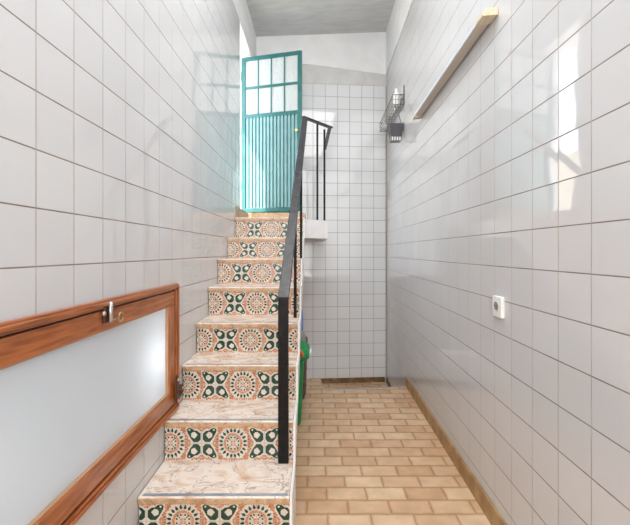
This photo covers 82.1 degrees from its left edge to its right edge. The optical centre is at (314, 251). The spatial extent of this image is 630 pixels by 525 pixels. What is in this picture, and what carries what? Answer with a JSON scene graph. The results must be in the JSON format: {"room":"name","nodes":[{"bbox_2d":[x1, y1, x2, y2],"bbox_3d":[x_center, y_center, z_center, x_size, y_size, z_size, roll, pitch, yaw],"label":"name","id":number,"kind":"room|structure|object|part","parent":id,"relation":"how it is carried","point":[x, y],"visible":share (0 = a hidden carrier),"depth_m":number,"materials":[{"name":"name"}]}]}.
{"room":"stairwell","nodes":[
{"label":"stairwell","id":0,"kind":"room"},
{"bbox_2d":[0,0,255,524],"bbox_3d":[-0.814,-0.487,1.061,0.183,4.650,6.623,0,0,0],"label":"wall","id":1,"kind":"structure","parent":0,"point":[120,120],"depth_m":1.34,"materials":[{"name":"tile"}]},
{"bbox_2d":[0,283,183,524],"bbox_3d":[-0.729,0.483,1.017,0.076,0.642,1.764,0,0,1],"label":"window","id":2,"kind":"structure","parent":1,"relation":"in","point":[84,388],"depth_m":1.11,"materials":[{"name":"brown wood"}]},
{"bbox_3d":[-0.736,0.233,1.002,0.047,0.069,1.662,0,0,0],"label":"sash rail","id":3,"kind":"part","parent":2,"relation":"part of","materials":[{"name":"brown wood"}]},
{"bbox_3d":[-0.712,0.177,1.002,0.026,0.030,1.734,0,0,0],"label":"casing","id":4,"kind":"part","parent":2,"relation":"part of","materials":[{"name":"brown wood"}]},
{"bbox_3d":[-0.736,0.734,1.002,0.047,0.069,1.662,0,0,0],"label":"sash rail","id":5,"kind":"part","parent":2,"relation":"part of","materials":[{"name":"brown wood"}]},
{"bbox_3d":[-0.706,0.210,1.222,0.008,0.060,0.030,0,0,0],"label":"latch plate","id":6,"kind":"part","parent":2,"relation":"part of","materials":[{"name":"brown metal"}]},
{"bbox_3d":[-0.712,0.789,1.002,0.026,0.030,1.734,0,0,0],"label":"casing","id":7,"kind":"part","parent":2,"relation":"part of","materials":[{"name":"brown wood"}]},
{"bbox_3d":[-0.732,0.483,1.798,0.048,0.432,0.069,0,0,0],"label":"sash rail","id":8,"kind":"part","parent":2,"relation":"part of","materials":[{"name":"brown wood"}]},
{"bbox_3d":[-0.708,0.483,1.854,0.026,0.600,0.030,0,0,0],"label":"casing","id":9,"kind":"part","parent":2,"relation":"part of","materials":[{"name":"brown wood"}]},
{"bbox_3d":[-0.691,0.692,1.851,0.006,0.146,0.095,0,0,0],"label":"hinge plate","id":10,"kind":"part","parent":2,"relation":"part of","materials":[{"name":"brown metal"}]},
{"bbox_2d":[235,206,246,217],"bbox_3d":[-0.812,-0.354,3.639,0.220,0.103,0.797,0,0,0],"label":"baseboard","id":11,"kind":"structure","parent":1,"relation":"attached to","point":[239,213],"depth_m":3.38,"materials":[{"name":"stone"}]},
{"bbox_2d":[240,24,249,54],"bbox_3d":[-0.810,-1.299,3.726,0.196,1.772,0.578,0,0,0],"label":"trim","id":12,"kind":"structure","parent":1,"relation":"attached to","point":[244,50],"depth_m":3.83,"materials":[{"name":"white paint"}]},
{"bbox_2d":[241,50,301,212],"bbox_3d":[-0.480,-1.273,3.884,0.698,1.694,0.053,0,0,13],"label":"door","id":13,"kind":"structure","parent":1,"relation":"in","point":[271,84],"depth_m":3.90,"materials":[{"name":"teal paint"}]},
{"bbox_3d":[-0.686,-1.935,3.947,0.144,0.281,0.006,0,0,13],"label":"pane","id":14,"kind":"part","parent":13,"relation":"part of","materials":[{"name":"clear glass"}]},
{"bbox_3d":[-0.686,-1.630,3.947,0.144,0.275,0.006,0,0,13],"label":"pane","id":15,"kind":"part","parent":13,"relation":"part of","materials":[{"name":"clear glass"}]},
{"bbox_3d":[-0.542,-1.935,3.913,0.144,0.281,0.006,0,0,13],"label":"pane","id":16,"kind":"part","parent":13,"relation":"part of","materials":[{"name":"clear glass"}]},
{"bbox_3d":[-0.542,-1.630,3.913,0.144,0.275,0.006,0,0,13],"label":"pane","id":17,"kind":"part","parent":13,"relation":"part of","materials":[{"name":"clear glass"}]},
{"bbox_3d":[-0.469,-0.962,3.897,0.595,0.978,0.021,0,0,13],"label":"corrugated panel","id":18,"kind":"part","parent":13,"relation":"part of","materials":[{"name":"teal paint"}]},
{"bbox_3d":[-0.397,-1.935,3.879,0.144,0.281,0.006,0,0,13],"label":"pane","id":19,"kind":"part","parent":13,"relation":"part of","materials":[{"name":"clear glass"}]},
{"bbox_3d":[-0.397,-1.630,3.879,0.144,0.275,0.006,0,0,13],"label":"pane","id":20,"kind":"part","parent":13,"relation":"part of","materials":[{"name":"clear glass"}]},
{"bbox_3d":[-0.252,-1.935,3.845,0.144,0.281,0.006,0,0,13],"label":"pane","id":21,"kind":"part","parent":13,"relation":"part of","materials":[{"name":"clear glass"}]},
{"bbox_3d":[-0.252,-1.630,3.845,0.144,0.275,0.006,0,0,13],"label":"pane","id":22,"kind":"part","parent":13,"relation":"part of","materials":[{"name":"clear glass"}]},
{"bbox_2d":[246,0,394,36],"bbox_3d":[0.079,-2.749,1.238,1.972,0.351,6.975,0,0,0],"label":"ceiling","id":23,"kind":"structure","parent":0,"point":[269,17],"depth_m":4.08,"materials":[{"name":"grey paint"}]},
{"bbox_2d":[256,32,386,381],"bbox_3d":[0.079,-0.487,4.513,1.991,4.650,0.190,0,0,-4],"label":"wall","id":24,"kind":"structure","parent":0,"point":[344,293],"depth_m":4.45,"materials":[{"name":"tile"}]},
{"bbox_2d":[302,64,386,85],"bbox_3d":[0.079,-2.201,4.518,1.990,0.300,0.181,0,0,-4],"label":"trim","id":25,"kind":"structure","parent":24,"relation":"attached to","point":[312,74],"depth_m":4.44,"materials":[{"name":"grey paint"}]},
{"bbox_2d":[318,377,390,386],"bbox_3d":[0.105,1.583,3.952,1.560,0.060,1.063,0,0,0],"label":"baseboard","id":26,"kind":"structure","parent":24,"relation":"attached to","point":[359,379],"depth_m":4.44,"materials":[{"name":"brown wood"}]},
{"bbox_2d":[323,382,387,389],"bbox_3d":[0.075,1.688,3.900,1.800,0.150,1.500,0,0,0],"label":"floor","id":27,"kind":"structure","parent":0,"point":[329,386],"depth_m":4.36,"materials":[{"name":"tile"}]},
{"bbox_2d":[295,379,490,524],"bbox_3d":[0.075,1.339,0.671,1.800,0.150,5.842,0,0,0],"label":"floor","id":28,"kind":"structure","parent":0,"point":[364,456],"depth_m":2.13,"materials":[{"name":"tile"}]},
{"bbox_2d":[138,213,327,524],"bbox_3d":[-0.296,0.431,2.948,0.848,1.666,2.967,0,0,0],"label":"staircase","id":29,"kind":"structure","parent":28,"relation":"on","point":[220,466],"depth_m":1.93,"materials":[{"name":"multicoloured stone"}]},
{"bbox_2d":[278,116,332,463],"bbox_3d":[-0.045,-0.124,3.037,0.264,2.244,2.697,0,0,9],"label":"stair railing","id":30,"kind":"object","parent":29,"relation":"on","point":[290,250],"visible":0.92,"depth_m":1.81,"materials":[{"name":"black metal"}]},
{"bbox_3d":[-0.149,0.602,1.708,0.050,0.791,0.014,0,0,0],"label":"post","id":31,"kind":"part","parent":30,"relation":"part of","materials":[{"name":"black metal"}]},
{"bbox_3d":[-0.046,-0.510,3.026,0.264,1.471,2.675,0,0,9],"label":"handrail","id":32,"kind":"part","parent":30,"relation":"part of","materials":[{"name":"black metal"}]},
{"bbox_2d":[297,340,309,425],"bbox_3d":[-0.204,0.974,2.703,0.327,0.580,0.325,0,0,0],"label":"waste bin","id":33,"kind":"object","parent":28,"relation":"on","point":[304,346],"visible":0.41,"depth_m":2.62,"materials":[{"name":"green plastic"}]},
{"bbox_3d":[-0.204,0.730,2.715,0.327,0.092,0.300,0,0,0],"label":"lid","id":34,"kind":"part","parent":33,"relation":"part of","materials":[{"name":"green plastic"}]},
{"bbox_2d":[301,310,305,341],"bbox_3d":[-0.111,0.868,2.947,0.082,0.791,0.082,0,0,0],"label":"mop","id":35,"kind":"object","parent":28,"relation":"on","point":[303,336],"visible":0.31,"depth_m":2.93,"materials":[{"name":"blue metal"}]},
{"bbox_2d":[301,310,302,330],"bbox_3d":[-0.113,0.562,2.947,0.033,0.180,0.033,0,0,0],"label":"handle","id":36,"kind":"object","parent":35,"relation":"attached to","point":[302,310],"depth_m":2.94,"materials":[{"name":"blue plastic"}]},
{"bbox_2d":[302,336,307,399],"bbox_3d":[-0.206,1.016,3.195,0.279,0.495,0.272,0,0,0],"label":"wicker basket","id":37,"kind":"object","parent":28,"relation":"on","point":[305,361],"visible":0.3,"depth_m":3.09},
{"bbox_2d":[326,386,405,390],"bbox_3d":[0.480,1.263,3.340,0.767,0.006,0.016,0,0,-7],"label":"trim","id":38,"kind":"structure","parent":28,"relation":"on","point":[393,386],"depth_m":3.33,"materials":[{"name":"grey metal"}]},
{"bbox_2d":[386,0,629,524],"bbox_3d":[0.900,-0.487,1.117,0.189,4.650,6.741,0,0,1],"label":"wall","id":39,"kind":"structure","parent":0,"point":[513,182],"depth_m":1.45,"materials":[{"name":"tile"}]},
{"bbox_2d":[386,86,386,376],"bbox_3d":[0.883,-0.247,4.478,0.008,3.600,0.014,0,0,0],"label":"trim","id":40,"kind":"structure","parent":39,"relation":"attached to","point":[386,86],"depth_m":4.47,"materials":[{"name":"grey metal"}]},
{"bbox_2d":[380,85,403,131],"bbox_3d":[0.814,-1.512,3.893,0.115,0.187,0.806,0,0,1],"label":"wire rack","id":41,"kind":"object","parent":39,"relation":"attached to","point":[395,99],"visible":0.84,"depth_m":3.67,"materials":[{"name":"silver metal"}]},
{"bbox_2d":[387,106,403,142],"bbox_3d":[0.790,-1.247,3.555,0.140,0.341,0.112,0,0,0],"label":"caddy","id":42,"kind":"object","parent":41,"relation":"hanging from","point":[395,130],"visible":1,"depth_m":3.51,"materials":[{"name":"grey plastic"}]},
{"bbox_3d":[0.787,-1.329,3.536,0.134,0.177,0.045,0,0,0],"label":"handle","id":43,"kind":"part","parent":42,"relation":"part of","materials":[{"name":"silver metal"}]},
{"bbox_2d":[387,123,403,138],"bbox_3d":[0.791,-1.179,3.555,0.138,0.124,0.112,0,0,0],"label":"tub","id":44,"kind":"object","parent":42,"relation":"in","point":[395,130],"depth_m":3.51,"materials":[{"name":"grey plastic"}]},
{"bbox_2d":[393,88,399,106],"bbox_3d":[0.796,-1.508,3.544,0.068,0.165,0.068,0,0,0],"label":"plastic bottle","id":45,"kind":"object","parent":41,"relation":"in","point":[396,89],"visible":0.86,"depth_m":3.52,"materials":[{"name":"white plastic"}]},
{"bbox_2d":[412,7,497,119],"bbox_3d":[0.801,-1.078,2.268,0.074,0.038,1.285,0,0,1],"label":"shelf","id":46,"kind":"object","parent":39,"relation":"attached to","point":[488,16],"visible":1,"depth_m":1.98,"materials":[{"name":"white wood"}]},
{"bbox_2d":[406,376,506,524],"bbox_3d":[0.812,1.217,1.326,0.011,0.094,4.152,0,0,1],"label":"baseboard","id":47,"kind":"structure","parent":39,"relation":"attached to","point":[490,511],"depth_m":2.04,"materials":[{"name":"brown wood"}]},
{"bbox_2d":[493,295,504,318],"bbox_3d":[0.815,0.246,1.613,0.021,0.093,0.081,0,0,0],"label":"wall socket","id":48,"kind":"object","parent":39,"relation":"attached to","point":[498,302],"visible":1,"depth_m":1.59,"materials":[{"name":"white plastic"}]},
{"bbox_2d":[493,300,498,310],"bbox_3d":[0.807,0.242,1.613,0.003,0.050,0.050,0,0,0],"label":"outlet","id":49,"kind":"object","parent":48,"relation":"attached to","point":[495,302],"depth_m":1.61,"materials":[{"name":"grey plastic"}]}
]}

